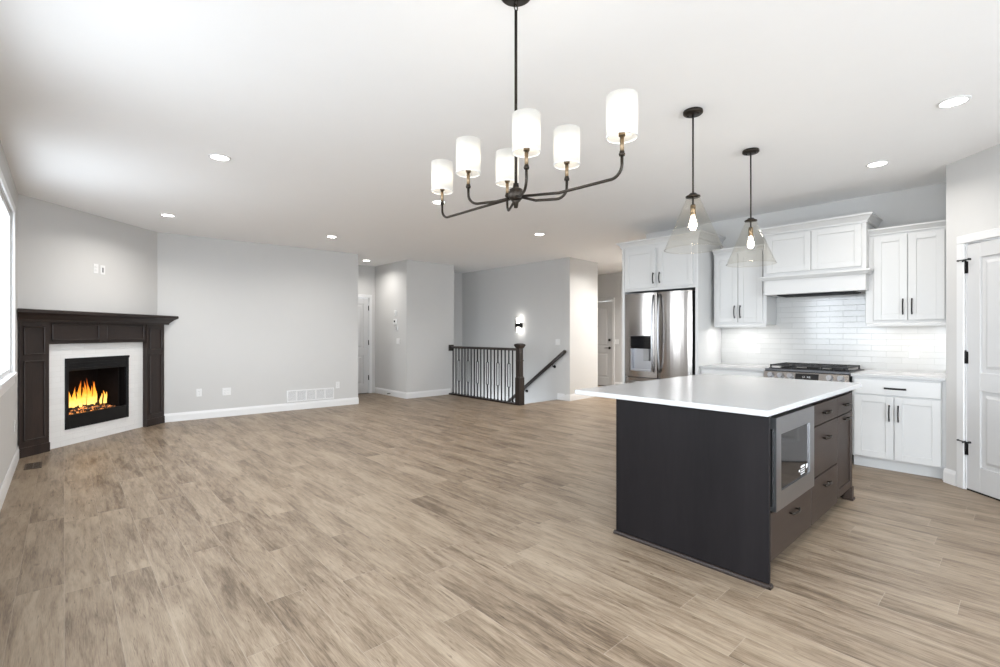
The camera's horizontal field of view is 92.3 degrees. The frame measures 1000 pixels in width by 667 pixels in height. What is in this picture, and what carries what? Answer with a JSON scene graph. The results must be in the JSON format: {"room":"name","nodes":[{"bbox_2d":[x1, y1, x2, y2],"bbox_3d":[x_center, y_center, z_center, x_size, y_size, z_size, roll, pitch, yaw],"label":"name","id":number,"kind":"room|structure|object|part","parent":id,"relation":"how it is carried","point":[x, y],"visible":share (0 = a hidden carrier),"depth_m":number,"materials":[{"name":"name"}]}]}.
{"room":"open-plan kitchen living room","nodes":[
{"label":"open-plan kitchen living room","id":0,"kind":"room"},
{"bbox_2d":[0,141,17,487],"bbox_3d":[-1.702,-0.085,1.250,0.120,2.770,10.140,0,0,-42],"label":"wall","id":1,"kind":"structure","parent":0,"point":[9,399],"depth_m":4.42,"materials":[{"name":"paint"}]},
{"bbox_2d":[0,168,17,396],"bbox_3d":[-4.104,-0.370,3.952,0.105,1.680,1.620,0,0,-42],"label":"window","id":2,"kind":"structure","parent":1,"relation":"attached to","point":[7,378],"depth_m":4.44,"materials":[{"name":"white glass"}]},
{"bbox_3d":[-4.121,-0.385,3.937,0.060,1.510,1.470,0,0,-42],"label":"sash","id":3,"kind":"part","parent":2,"relation":"part of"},
{"bbox_2d":[0,445,18,510],"bbox_3d":[-3.112,1.238,2.905,0.013,0.125,5.785,0,0,-42],"label":"baseboard","id":4,"kind":"structure","parent":1,"relation":"attached to","point":[4,488],"depth_m":4.06,"materials":[{"name":"wood"}]},
{"bbox_2d":[18,194,156,444],"bbox_3d":[-5.079,-0.085,6.008,0.120,2.770,1.923,0,0,3],"label":"wall","id":5,"kind":"structure","parent":0,"point":[59,246],"depth_m":5.76,"materials":[{"name":"paint"}]},
{"bbox_2d":[93,264,97,273],"bbox_3d":[-5.017,-0.805,5.959,0.008,0.117,0.072,0,0,3],"label":"wall outlet","id":6,"kind":"object","parent":5,"relation":"attached to","point":[95,266],"visible":1,"depth_m":5.95,"materials":[{"name":"white plastic"}]},
{"bbox_2d":[49,342,142,449],"bbox_3d":[-5.012,0.705,5.994,0.013,1.190,1.378,0,0,3],"label":"tile surround","id":7,"kind":"object","parent":5,"relation":"attached to","point":[58,436],"visible":0.82,"depth_m":5.83,"materials":[{"name":"tile"}]},
{"bbox_2d":[65,355,129,429],"bbox_3d":[-5.158,0.703,5.995,0.344,0.825,0.898,0,0,3],"label":"fireplace","id":8,"kind":"object","parent":7,"relation":"in","point":[96,388],"visible":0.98,"depth_m":6.08,"materials":[{"name":"black"}]},
{"bbox_2d":[17,308,178,458],"bbox_3d":[-4.922,0.522,6.001,0.190,1.556,2.284,0,0,3],"label":"fireplace mantel","id":9,"kind":"object","parent":5,"relation":"attached to","point":[38,328],"visible":1,"depth_m":5.45,"materials":[{"name":"brown wood"}]},
{"bbox_3d":[-5.018,0.575,5.145,0.082,1.450,0.324,0,0,3],"label":"leg","id":10,"kind":"part","parent":9,"relation":"part of","materials":[{"name":"brown wood"}]},
{"bbox_2d":[17,308,178,324],"bbox_3d":[-4.922,-0.192,6.001,0.189,0.128,2.284,0,0,3],"label":"shelf","id":11,"kind":"object","parent":9,"relation":"attached to","point":[25,316],"depth_m":5.66,"materials":[{"name":"brown wood"}]},
{"bbox_3d":[-4.935,0.575,6.842,0.082,1.450,0.326,0,0,3],"label":"leg","id":12,"kind":"part","parent":9,"relation":"part of","materials":[{"name":"brown wood"}]},
{"bbox_2d":[100,265,104,274],"bbox_3d":[-5.010,-0.800,6.055,0.012,0.117,0.072,0,0,3],"label":"outlet","id":13,"kind":"object","parent":5,"relation":"attached to","point":[102,268],"visible":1,"depth_m":6.05,"materials":[{"name":"white plastic"}]},
{"bbox_2d":[157,232,357,413],"bbox_3d":[-3.835,-0.085,7.965,3.025,2.770,0.120,0,0,-39],"label":"wall","id":14,"kind":"structure","parent":0,"point":[261,322],"depth_m":7.76,"materials":[{"name":"paint"}]},
{"bbox_2d":[196,389,201,396],"bbox_3d":[-4.569,0.900,7.287,0.072,0.117,0.008,0,0,-39],"label":"wall outlet","id":15,"kind":"object","parent":14,"relation":"attached to","point":[198,391],"visible":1,"depth_m":7.28,"materials":[{"name":"white plastic"}]},
{"bbox_2d":[222,388,230,395],"bbox_3d":[-4.282,0.910,7.519,0.118,0.117,0.008,0,0,-39],"label":"wall outlet","id":16,"kind":"object","parent":14,"relation":"attached to","point":[225,391],"visible":1,"depth_m":7.52,"materials":[{"name":"white plastic"}]},
{"bbox_2d":[164,397,357,421],"bbox_3d":[-3.769,1.238,7.931,2.965,0.125,0.013,0,0,-39],"label":"baseboard","id":17,"kind":"structure","parent":14,"relation":"attached to","point":[182,416],"depth_m":7.77,"materials":[{"name":"wood"}]},
{"bbox_2d":[287,387,333,402],"bbox_3d":[-3.278,1.065,8.330,0.800,0.200,0.012,0,0,-39],"label":"air vent","id":18,"kind":"object","parent":14,"relation":"in","point":[321,393],"visible":1,"depth_m":8.32,"materials":[{"name":"grey plastic"}]},
{"bbox_2d":[358,265,374,392],"bbox_3d":[-3.398,-0.085,10.030,1.650,2.770,0.120,0,0,-42],"label":"wall","id":19,"kind":"structure","parent":0,"point":[366,274],"depth_m":10.48,"materials":[{"name":"paint"}]},
{"bbox_2d":[358,294,371,393],"bbox_3d":[-3.176,0.230,10.213,0.925,2.140,0.127,0,0,-42],"label":"door","id":20,"kind":"structure","parent":19,"relation":"in","point":[365,301],"depth_m":10.38,"materials":[{"name":"white wood"}]},
{"bbox_3d":[-3.159,0.264,10.194,0.775,2.048,0.036,0,0,-42],"label":"panel","id":21,"kind":"part","parent":20,"relation":"part of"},
{"bbox_2d":[375,260,403,391],"bbox_3d":[-2.299,-0.085,10.136,0.120,2.770,1.200,0,0,-42],"label":"wall","id":22,"kind":"structure","parent":0,"point":[389,278],"depth_m":10.07,"materials":[{"name":"paint"}]},
{"bbox_2d":[375,387,406,398],"bbox_3d":[-2.302,1.238,10.038,0.013,0.125,1.300,0,0,-42],"label":"baseboard","id":23,"kind":"structure","parent":22,"relation":"attached to","point":[394,393],"depth_m":9.98,"materials":[{"name":"wood"}]},
{"bbox_2d":[404,260,453,392],"bbox_3d":[-1.466,-0.085,10.000,1.170,2.770,0.120,0,0,-42],"label":"wall","id":24,"kind":"structure","parent":0,"point":[428,287],"depth_m":9.91,"materials":[{"name":"paint"}]},
{"bbox_2d":[406,388,450,398],"bbox_3d":[-1.459,1.238,9.915,1.092,0.125,0.013,0,0,-42],"label":"baseboard","id":25,"kind":"structure","parent":24,"relation":"attached to","point":[418,394],"depth_m":9.88,"materials":[{"name":"wood"}]},
{"bbox_2d":[454,272,461,393],"bbox_3d":[-1.323,1.315,11.441,0.980,5.570,0.120,0,0,-42],"label":"wall","id":26,"kind":"structure","parent":0,"point":[457,276],"depth_m":11.62,"materials":[{"name":"paint"}]},
{"bbox_2d":[0,0,999,274],"bbox_3d":[1.217,-1.520,5.831,10.760,0.100,13.400,0,0,-42],"label":"ceiling","id":27,"kind":"structure","parent":0,"point":[331,117],"depth_m":3.19,"materials":[{"name":"paint"}]},
{"bbox_2d":[160,213,175,216],"bbox_3d":[-4.122,-1.465,5.955,0.166,0.008,0.166,0,0,-42],"label":"recessed light","id":28,"kind":"object","parent":27,"relation":"in","point":[161,214],"visible":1,"depth_m":5.96,"materials":[{"name":"white"}]},
{"bbox_2d":[208,153,230,160],"bbox_3d":[-2.334,-1.465,3.999,0.166,0.008,0.166,0,0,-42],"label":"recessed light","id":29,"kind":"object","parent":27,"relation":"in","point":[219,157],"visible":1,"depth_m":4.00,"materials":[{"name":"white plastic"}]},
{"bbox_2d":[432,200,445,204],"bbox_3d":[-0.682,-1.465,5.364,0.166,0.008,0.166,0,0,-42],"label":"recessed light","id":30,"kind":"object","parent":27,"relation":"in","point":[433,201],"visible":0.71,"depth_m":5.36,"materials":[{"name":"white"}]},
{"bbox_2d":[431,0,637,217],"bbox_3d":[0.069,-1.007,2.090,0.357,0.924,1.167,0,0,-42],"label":"chandelier","id":31,"kind":"object","parent":27,"relation":"hanging from","point":[621,104],"visible":1,"depth_m":1.99,"materials":[{"name":"frosted white glass"},{"name":"bronze"},{"name":"aged brass"}]},
{"bbox_3d":[-0.297,-0.802,2.467,0.111,0.150,0.111,0,0,-42],"label":"lamp shade","id":32,"kind":"part","parent":31,"relation":"part of","materials":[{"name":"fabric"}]},
{"bbox_3d":[-0.143,-0.792,2.160,0.111,0.150,0.111,0,0,-42],"label":"lamp shade","id":33,"kind":"part","parent":31,"relation":"part of","materials":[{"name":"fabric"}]},
{"bbox_3d":[-0.123,-0.626,2.288,0.012,0.084,0.511,0,0,-44],"label":"arm","id":34,"kind":"part","parent":31,"relation":"part of","materials":[{"name":"brown metal"}]},
{"bbox_3d":[-0.048,-0.617,2.129,0.209,0.084,0.012,0,0,18],"label":"arm","id":35,"kind":"part","parent":31,"relation":"part of","materials":[{"name":"brown metal"}]},
{"bbox_3d":[0.035,-0.792,2.300,0.111,0.150,0.111,0,0,-42],"label":"lamp shade","id":36,"kind":"part","parent":31,"relation":"part of","materials":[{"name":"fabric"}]},
{"bbox_3d":[0.050,-0.616,2.207,0.012,0.084,0.200,0,0,-9],"label":"arm","id":37,"kind":"part","parent":31,"relation":"part of","materials":[{"name":"brown metal"}]},
{"bbox_3d":[0.069,-1.006,2.090,0.013,0.801,0.013,0,0,-42],"label":"stem","id":38,"kind":"part","parent":31,"relation":"part of","materials":[{"name":"brown metal"}]},
{"bbox_3d":[0.088,-0.606,1.973,0.012,0.084,0.201,0,0,-9],"label":"arm","id":39,"kind":"part","parent":31,"relation":"part of","materials":[{"name":"brown metal"}]},
{"bbox_3d":[0.104,-0.782,1.879,0.111,0.150,0.111,0,0,-42],"label":"lamp shade","id":40,"kind":"part","parent":31,"relation":"part of","materials":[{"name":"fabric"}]},
{"bbox_3d":[0.186,-0.606,2.051,0.210,0.084,0.012,0,0,18],"label":"arm","id":41,"kind":"part","parent":31,"relation":"part of","materials":[{"name":"brown metal"}]},
{"bbox_3d":[0.281,-0.781,2.020,0.111,0.150,0.111,0,0,-42],"label":"lamp shade","id":42,"kind":"part","parent":31,"relation":"part of","materials":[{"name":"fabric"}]},
{"bbox_3d":[0.261,-0.596,1.893,0.012,0.084,0.512,0,0,-44],"label":"arm","id":43,"kind":"part","parent":31,"relation":"part of","materials":[{"name":"brown metal"}]},
{"bbox_3d":[0.435,-0.772,1.713,0.111,0.150,0.111,0,0,-42],"label":"lamp shade","id":44,"kind":"part","parent":31,"relation":"part of","materials":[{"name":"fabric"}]},
{"bbox_2d":[664,107,720,252],"bbox_3d":[1.274,-1.011,3.169,0.366,0.916,0.366,0,0,-42],"label":"pendant light","id":45,"kind":"object","parent":27,"relation":"hanging from","point":[692,112],"visible":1,"depth_m":3.16,"materials":[{"name":"brown metal"}]},
{"bbox_3d":[1.274,-1.123,3.169,0.011,0.646,0.011,0,0,-42],"label":"stem","id":46,"kind":"part","parent":45,"relation":"part of","materials":[{"name":"brown metal"}]},
{"bbox_2d":[690,204,695,215],"bbox_3d":[1.274,-0.815,3.169,0.034,0.070,0.034,0,0,-42],"label":"socket","id":47,"kind":"object","parent":45,"relation":"attached to","point":[693,207],"depth_m":3.16,"materials":[{"name":"gold metal"}]},
{"bbox_3d":[1.274,-0.730,3.169,0.048,0.100,0.048,0,0,-42],"label":"bulb","id":48,"kind":"part","parent":45,"relation":"part of","materials":[{"name":"white"}]},
{"bbox_2d":[728,147,768,266],"bbox_3d":[2.010,-1.011,3.848,0.366,0.916,0.366,0,0,-42],"label":"pendant light","id":49,"kind":"object","parent":27,"relation":"hanging from","point":[754,150],"visible":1,"depth_m":3.84,"materials":[{"name":"brown metal"}]},
{"bbox_2d":[748,227,752,235],"bbox_3d":[2.010,-0.815,3.848,0.034,0.070,0.034,0,0,-42],"label":"socket","id":50,"kind":"object","parent":49,"relation":"attached to","point":[750,231],"depth_m":3.83,"materials":[{"name":"gold metal"}]},
{"bbox_3d":[2.010,-0.730,3.848,0.048,0.100,0.048,0,0,-42],"label":"bulb","id":51,"kind":"part","parent":49,"relation":"part of","materials":[{"name":"white"}]},
{"bbox_3d":[2.010,-1.123,3.848,0.011,0.646,0.011,0,0,-42],"label":"stem","id":52,"kind":"part","parent":49,"relation":"part of","materials":[{"name":"brown metal"}]},
{"bbox_2d":[866,160,889,167],"bbox_3d":[3.266,-1.465,4.153,0.166,0.008,0.166,0,0,-42],"label":"recessed light","id":53,"kind":"object","parent":27,"relation":"in","point":[882,162],"visible":1,"depth_m":4.14,"materials":[{"name":"white"}]},
{"bbox_2d":[936,95,971,107],"bbox_3d":[2.873,-1.465,3.040,0.166,0.008,0.166,0,0,-42],"label":"recessed light","id":54,"kind":"object","parent":27,"relation":"in","point":[957,100],"visible":1,"depth_m":3.03,"materials":[{"name":"white"}]},
{"bbox_2d":[0,385,999,666],"bbox_3d":[1.217,1.450,5.831,10.760,0.300,13.400,0,0,-42],"label":"floor","id":55,"kind":"structure","parent":0,"point":[381,530],"depth_m":2.74,"materials":[{"name":"brown wood"}]},
{"bbox_2d":[24,462,41,469],"bbox_3d":[-4.576,1.297,4.706,0.124,0.006,0.280,0,0,-42],"label":"floor vent","id":56,"kind":"object","parent":55,"relation":"in","point":[35,465],"visible":1,"depth_m":4.71,"materials":[{"name":"metal"}]},
{"bbox_2d":[449,343,525,405],"bbox_3d":[-0.323,0.739,9.484,0.150,1.122,2.180,0,0,-42],"label":"stair railing","id":57,"kind":"object","parent":55,"relation":"on","point":[519,379],"visible":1,"depth_m":9.27,"materials":[{"name":"dark stained wood"},{"name":"black metal"}]},
{"bbox_3d":[-0.359,0.291,9.523,0.068,0.047,2.025,0,0,-42],"label":"handrail","id":58,"kind":"part","parent":57,"relation":"part of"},
{"bbox_3d":[-0.348,1.285,9.489,0.100,0.030,2.140,0,0,-42],"label":"rail","id":59,"kind":"part","parent":57,"relation":"part of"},
{"bbox_3d":[0.359,0.780,8.733,0.124,1.040,0.124,0,0,-42],"label":"newel post","id":60,"kind":"part","parent":57,"relation":"part of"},
{"bbox_2d":[625,290,694,382],"bbox_3d":[2.227,0.383,6.411,0.685,1.835,0.944,0,0,-42],"label":"refrigerator","id":61,"kind":"object","parent":55,"relation":"on","point":[659,326],"visible":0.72,"depth_m":6.17,"materials":[{"name":"metal"}]},
{"bbox_3d":[1.886,0.116,6.398,0.066,0.168,0.302,0,0,-42],"label":"dispenser panel","id":62,"kind":"part","parent":61,"relation":"part of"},
{"bbox_3d":[2.047,0.915,6.248,0.070,0.650,0.944,0,0,-42],"label":"freezer drawer","id":63,"kind":"part","parent":61,"relation":"part of","materials":[{"name":"silver metal"}]},
{"bbox_3d":[1.889,0.022,6.418,0.072,1.115,0.478,0,0,-42],"label":"door","id":64,"kind":"part","parent":61,"relation":"part of","materials":[{"name":"silver metal"}]},
{"bbox_3d":[1.982,0.000,6.235,0.086,1.012,0.024,0,0,-42],"label":"handle","id":65,"kind":"part","parent":61,"relation":"part of","materials":[{"name":"silver metal"}]},
{"bbox_3d":[2.042,0.000,6.168,0.086,1.012,0.024,0,0,-42],"label":"handle","id":66,"kind":"part","parent":61,"relation":"part of","materials":[{"name":"silver metal"}]},
{"bbox_3d":[2.209,0.022,6.066,0.074,1.115,0.458,0,0,-42],"label":"door","id":67,"kind":"part","parent":61,"relation":"part of","materials":[{"name":"silver metal"}]},
{"bbox_2d":[616,230,724,383],"bbox_3d":[2.262,0.029,6.422,0.713,2.543,1.182,0,0,-42],"label":"tall cabinet","id":68,"kind":"object","parent":55,"relation":"on","point":[646,268],"visible":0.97,"depth_m":6.08,"materials":[{"name":"white wood"}]},
{"bbox_3d":[1.938,0.070,6.827,0.649,2.460,0.036,0,0,-42],"label":"panel","id":69,"kind":"part","parent":68,"relation":"part of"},
{"bbox_3d":[1.871,-0.858,6.405,0.020,0.515,0.460,0,0,-42],"label":"door","id":70,"kind":"part","parent":68,"relation":"part of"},
{"bbox_3d":[2.265,-1.201,6.425,0.704,0.084,1.182,0,0,-42],"label":"crown moulding","id":71,"kind":"part","parent":68,"relation":"part of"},
{"bbox_3d":[2.205,-0.858,6.036,0.020,0.515,0.455,0,0,-42],"label":"door","id":72,"kind":"part","parent":68,"relation":"part of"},
{"bbox_3d":[2.633,0.070,6.061,0.649,2.460,0.036,0,0,-42],"label":"panel","id":73,"kind":"part","parent":68,"relation":"part of","materials":[{"name":"wood"}]},
{"bbox_2d":[700,368,763,376],"bbox_3d":[2.890,0.861,5.768,0.663,0.878,0.733,0,0,-42],"label":"base cabinet","id":74,"kind":"object","parent":55,"relation":"on","point":[702,370],"visible":0.02,"depth_m":5.57,"materials":[{"name":"white wood"}]},
{"bbox_2d":[699,363,774,371],"bbox_3d":[2.904,0.406,5.782,0.627,0.030,0.737,0,0,-42],"label":"countertop","id":75,"kind":"structure","parent":74,"relation":"on","point":[712,366],"depth_m":5.69,"materials":[{"name":"stone"}]},
{"bbox_2d":[613,391,854,590],"bbox_3d":[1.774,0.861,3.429,1.949,0.878,0.940,0,0,-42],"label":"kitchen island","id":76,"kind":"object","parent":55,"relation":"on","point":[693,484],"visible":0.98,"depth_m":2.79,"materials":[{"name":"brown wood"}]},
{"bbox_3d":[1.475,0.861,3.765,1.925,0.878,0.018,0,0,-42],"label":"panel","id":77,"kind":"part","parent":76,"relation":"part of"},
{"bbox_3d":[1.072,0.861,2.793,0.022,0.878,0.915,0,0,-42],"label":"panel","id":78,"kind":"part","parent":76,"relation":"part of","materials":[{"name":"wood"}]},
{"bbox_3d":[1.067,1.290,2.788,0.040,0.021,0.940,0,0,-42],"label":"shoe moulding","id":79,"kind":"part","parent":76,"relation":"part of","materials":[{"name":"wood"}]},
{"bbox_2d":[575,374,861,416],"bbox_3d":[1.666,0.403,3.525,1.995,0.031,1.230,0,0,-42],"label":"island countertop","id":80,"kind":"structure","parent":76,"relation":"on","point":[749,395],"depth_m":3.15,"materials":[{"name":"stone"}]},
{"bbox_3d":[1.704,1.095,2.815,0.708,0.260,0.022,0,0,-42],"label":"drawer","id":81,"kind":"part","parent":76,"relation":"part of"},
{"bbox_2d":[770,405,813,512],"bbox_3d":[1.700,0.704,2.793,0.688,0.503,0.043,0,0,-42],"label":"microwave","id":82,"kind":"object","parent":76,"relation":"in","point":[791,431],"visible":0.93,"depth_m":2.73,"materials":[{"name":"silver metal"}]},
{"bbox_3d":[1.700,0.701,2.799,0.510,0.308,0.035,0,0,-42],"label":"glass door","id":83,"kind":"part","parent":82,"relation":"part of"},
{"bbox_3d":[1.724,1.035,2.793,0.134,0.015,0.037,0,0,-42],"label":"handle","id":84,"kind":"part","parent":76,"relation":"part of","materials":[{"name":"brown metal"}]},
{"bbox_3d":[2.043,0.442,3.139,1.881,0.040,0.006,0,0,-42],"label":"rail","id":85,"kind":"part","parent":76,"relation":"part of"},
{"bbox_3d":[2.198,1.081,3.263,0.614,0.282,0.022,0,0,-42],"label":"drawer","id":86,"kind":"part","parent":76,"relation":"part of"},
{"bbox_3d":[2.198,0.531,3.263,0.614,0.138,0.022,0,0,-42],"label":"drawer","id":87,"kind":"part","parent":76,"relation":"part of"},
{"bbox_3d":[2.198,0.770,3.263,0.614,0.324,0.022,0,0,-42],"label":"drawer","id":88,"kind":"part","parent":76,"relation":"part of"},
{"bbox_3d":[2.218,1.015,3.241,0.134,0.015,0.037,0,0,-42],"label":"handle","id":89,"kind":"part","parent":76,"relation":"part of","materials":[{"name":"brown metal"}]},
{"bbox_3d":[2.587,0.901,3.617,0.427,0.587,0.022,0,0,-42],"label":"door","id":90,"kind":"part","parent":76,"relation":"part of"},
{"bbox_3d":[2.587,0.531,3.617,0.427,0.138,0.022,0,0,-42],"label":"drawer","id":91,"kind":"part","parent":76,"relation":"part of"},
{"bbox_2d":[764,362,863,410],"bbox_3d":[3.380,0.820,5.188,0.691,0.961,0.779,0,0,-42],"label":"gas range","id":92,"kind":"object","parent":55,"relation":"on","point":[788,370],"visible":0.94,"depth_m":5.02,"materials":[{"name":"metal"}]},
{"bbox_3d":[2.932,0.448,5.207,0.053,0.064,0.062,0,0,-42],"label":"knob","id":93,"kind":"part","parent":92,"relation":"part of","materials":[{"name":"silver metal"}]},
{"bbox_3d":[2.996,0.448,5.137,0.053,0.064,0.062,0,0,-42],"label":"knob","id":94,"kind":"part","parent":92,"relation":"part of","materials":[{"name":"silver metal"}]},
{"bbox_3d":[3.059,0.448,5.066,0.053,0.064,0.062,0,0,-42],"label":"knob","id":95,"kind":"part","parent":92,"relation":"part of","materials":[{"name":"silver metal"}]},
{"bbox_3d":[3.175,0.455,5.002,0.075,0.100,0.771,0,0,-42],"label":"control panel","id":96,"kind":"part","parent":92,"relation":"part of","materials":[{"name":"silver metal"}]},
{"bbox_2d":[765,368,863,373],"bbox_3d":[3.412,0.393,5.217,0.605,0.022,0.779,0,0,-42],"label":"cooktop","id":97,"kind":"object","parent":92,"relation":"in","point":[797,370],"depth_m":5.00,"materials":[{"name":"metal"}]},
{"bbox_3d":[3.295,0.448,4.806,0.053,0.064,0.062,0,0,-42],"label":"knob","id":98,"kind":"part","parent":92,"relation":"part of","materials":[{"name":"silver metal"}]},
{"bbox_3d":[3.359,0.448,4.736,0.053,0.064,0.062,0,0,-42],"label":"knob","id":99,"kind":"part","parent":92,"relation":"part of","materials":[{"name":"silver metal"}]},
{"bbox_2d":[852,376,945,479],"bbox_3d":[3.897,0.861,4.658,0.663,0.878,0.681,0,0,-42],"label":"base cabinet","id":100,"kind":"object","parent":55,"relation":"on","point":[899,425],"visible":0.94,"depth_m":4.45,"materials":[{"name":"white wood"}]},
{"bbox_3d":[3.579,0.888,4.598,0.020,0.587,0.302,0,0,-42],"label":"door","id":101,"kind":"part","parent":100,"relation":"part of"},
{"bbox_3d":[3.636,0.745,4.486,0.045,0.156,0.011,0,0,-42],"label":"handle","id":102,"kind":"part","parent":100,"relation":"part of","materials":[{"name":"black metal"}]},
{"bbox_3d":[3.666,0.515,4.455,0.042,0.017,0.164,0,0,-42],"label":"handle","id":103,"kind":"part","parent":100,"relation":"part of","materials":[{"name":"black metal"}]},
{"bbox_3d":[3.689,0.510,4.476,0.020,0.144,0.630,0,0,-42],"label":"drawer","id":104,"kind":"part","parent":100,"relation":"part of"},
{"bbox_3d":[3.680,0.745,4.437,0.045,0.156,0.011,0,0,-42],"label":"handle","id":105,"kind":"part","parent":100,"relation":"part of","materials":[{"name":"black metal"}]},
{"bbox_2d":[851,370,945,380],"bbox_3d":[3.909,0.406,4.674,0.627,0.030,0.689,0,0,-42],"label":"countertop","id":106,"kind":"structure","parent":100,"relation":"on","point":[865,373],"depth_m":4.58,"materials":[{"name":"stone"}]},
{"bbox_3d":[3.792,0.888,4.362,0.020,0.587,0.322,0,0,-42],"label":"door","id":107,"kind":"part","parent":100,"relation":"part of","materials":[{"name":"wood"}]},
{"bbox_2d":[462,258,564,403],"bbox_3d":[0.216,1.315,10.564,0.120,5.570,3.245,0,0,-42],"label":"wall","id":108,"kind":"structure","parent":0,"point":[533,293],"depth_m":10.23,"materials":[{"name":"paint"}]},
{"bbox_2d":[515,318,521,331],"bbox_3d":[0.390,-0.175,10.195,0.115,0.300,0.156,0,0,-42],"label":"wall sconce","id":109,"kind":"object","parent":108,"relation":"attached to","point":[518,324],"visible":1,"depth_m":10.14,"materials":[{"name":"black metal"}]},
{"bbox_2d":[507,350,565,401],"bbox_3d":[0.676,0.971,9.892,0.100,1.314,1.801,0,0,-42],"label":"stair handrail","id":110,"kind":"object","parent":108,"relation":"attached to","point":[563,352],"visible":0.91,"depth_m":9.62,"materials":[{"name":"brown wood"}]},
{"bbox_2d":[557,393,568,400],"bbox_3d":[1.234,1.238,9.342,0.013,0.125,0.305,0,0,-42],"label":"baseboard","id":111,"kind":"structure","parent":108,"relation":"attached to","point":[560,396],"depth_m":9.34,"materials":[{"name":"wood"}]},
{"bbox_2d":[565,257,597,394],"bbox_3d":[1.644,-0.085,9.652,0.120,2.770,1.024,0,0,42],"label":"wall","id":112,"kind":"structure","parent":0,"point":[581,276],"depth_m":9.54,"materials":[{"name":"paint"}]},
{"bbox_2d":[569,394,594,400],"bbox_3d":[1.690,1.238,9.602,0.013,0.125,1.036,0,0,42],"label":"baseboard","id":113,"kind":"structure","parent":112,"relation":"attached to","point":[572,397],"depth_m":9.40,"materials":[{"name":"wood"}]},
{"bbox_2d":[598,272,621,381],"bbox_3d":[3.510,-0.085,10.952,0.120,2.770,3.900,0,0,-42],"label":"wall","id":114,"kind":"structure","parent":0,"point":[609,285],"depth_m":11.62,"materials":[{"name":"paint"}]},
{"bbox_2d":[598,298,614,385],"bbox_3d":[2.509,0.215,12.003,0.170,2.170,0.883,0,0,-42],"label":"door","id":115,"kind":"structure","parent":114,"relation":"in","point":[606,306],"depth_m":11.85,"materials":[{"name":"white wood"}]},
{"bbox_2d":[646,183,945,373],"bbox_3d":[3.311,-0.085,5.898,0.129,2.770,3.307,0,0,-42],"label":"wall","id":116,"kind":"structure","parent":0,"point":[831,329],"depth_m":5.33,"materials":[{"name":"tile"}]},
{"bbox_2d":[712,243,775,327],"bbox_3d":[2.979,-0.559,5.878,0.383,0.968,0.610,0,0,-42],"label":"upper cabinet","id":117,"kind":"object","parent":116,"relation":"attached to","point":[740,300],"visible":0.96,"depth_m":5.76,"materials":[{"name":"white wood"}]},
{"bbox_3d":[2.781,-0.547,5.894,0.020,0.830,0.270,0,0,-42],"label":"door","id":118,"kind":"part","parent":117,"relation":"part of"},
{"bbox_3d":[2.985,-1.013,5.883,0.368,0.060,0.610,0,0,-42],"label":"crown moulding","id":119,"kind":"part","parent":117,"relation":"part of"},
{"bbox_2d":[715,325,765,327],"bbox_3d":[2.917,-0.087,5.821,0.076,0.024,0.590,0,0,-42],"label":"light","id":120,"kind":"object","parent":117,"relation":"attached to","point":[716,326],"depth_m":5.79,"materials":[{"name":"white"}]},
{"bbox_3d":[2.966,-0.547,5.689,0.020,0.830,0.268,0,0,-42],"label":"door","id":121,"kind":"part","parent":117,"relation":"part of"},
{"bbox_2d":[757,212,882,297],"bbox_3d":[3.467,-0.805,5.250,0.504,0.773,1.057,0,0,-42],"label":"range hood","id":122,"kind":"object","parent":116,"relation":"attached to","point":[828,256],"visible":0.96,"depth_m":5.06,"materials":[{"name":"wood"}]},
{"bbox_3d":[3.166,-0.885,5.275,0.020,0.420,0.434,0,0,-42],"label":"door","id":123,"kind":"part","parent":122,"relation":"part of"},
{"bbox_2d":[759,268,873,280],"bbox_3d":[3.472,-0.620,5.255,0.491,0.050,1.021,0,0,-42],"label":"mantel shelf","id":124,"kind":"object","parent":122,"relation":"attached to","point":[831,273],"depth_m":5.06,"materials":[{"name":"wood"}]},
{"bbox_3d":[3.467,-1.150,5.250,0.504,0.084,1.057,0,0,-42],"label":"crown moulding","id":125,"kind":"part","parent":122,"relation":"part of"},
{"bbox_3d":[3.462,-0.885,4.949,0.020,0.420,0.434,0,0,-42],"label":"door","id":126,"kind":"part","parent":122,"relation":"part of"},
{"bbox_2d":[866,220,945,325],"bbox_3d":[4.019,-0.559,4.733,0.383,0.968,0.623,0,0,-42],"label":"upper cabinet","id":127,"kind":"object","parent":116,"relation":"attached to","point":[907,282],"visible":0.96,"depth_m":4.62,"materials":[{"name":"white wood"}]},
{"bbox_3d":[3.842,-0.547,4.724,0.020,0.830,0.258,0,0,-42],"label":"door","id":128,"kind":"part","parent":127,"relation":"part of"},
{"bbox_2d":[867,323,945,325],"bbox_3d":[3.956,-0.087,4.676,0.076,0.024,0.603,0,0,-42],"label":"light","id":129,"kind":"object","parent":127,"relation":"attached to","point":[868,324],"depth_m":4.66,"materials":[{"name":"white"}]},
{"bbox_3d":[4.024,-1.013,4.738,0.368,0.060,0.623,0,0,-42],"label":"crown moulding","id":130,"kind":"part","parent":127,"relation":"part of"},
{"bbox_3d":[4.021,-0.547,4.527,0.020,0.830,0.260,0,0,-42],"label":"door","id":131,"kind":"part","parent":127,"relation":"part of","materials":[{"name":"wood"}]},
{"bbox_2d":[946,144,999,488],"bbox_3d":[3.907,-0.085,3.209,0.120,2.770,1.959,0,0,3],"label":"wall","id":132,"kind":"structure","parent":0,"point":[972,181],"depth_m":4.09,"materials":[{"name":"paint"}]},
{"bbox_2d":[943,468,956,485],"bbox_3d":[3.885,1.238,4.144,0.013,0.125,0.117,0,0,3],"label":"baseboard","id":133,"kind":"structure","parent":132,"relation":"attached to","point":[949,476],"depth_m":4.13,"materials":[{"name":"wood"}]},
{"bbox_2d":[957,227,999,500],"bbox_3d":[3.904,0.240,3.606,0.144,2.120,0.933,0,0,3],"label":"door","id":134,"kind":"structure","parent":132,"relation":"in","point":[981,265],"depth_m":3.89,"materials":[{"name":"white wood"}]}
]}

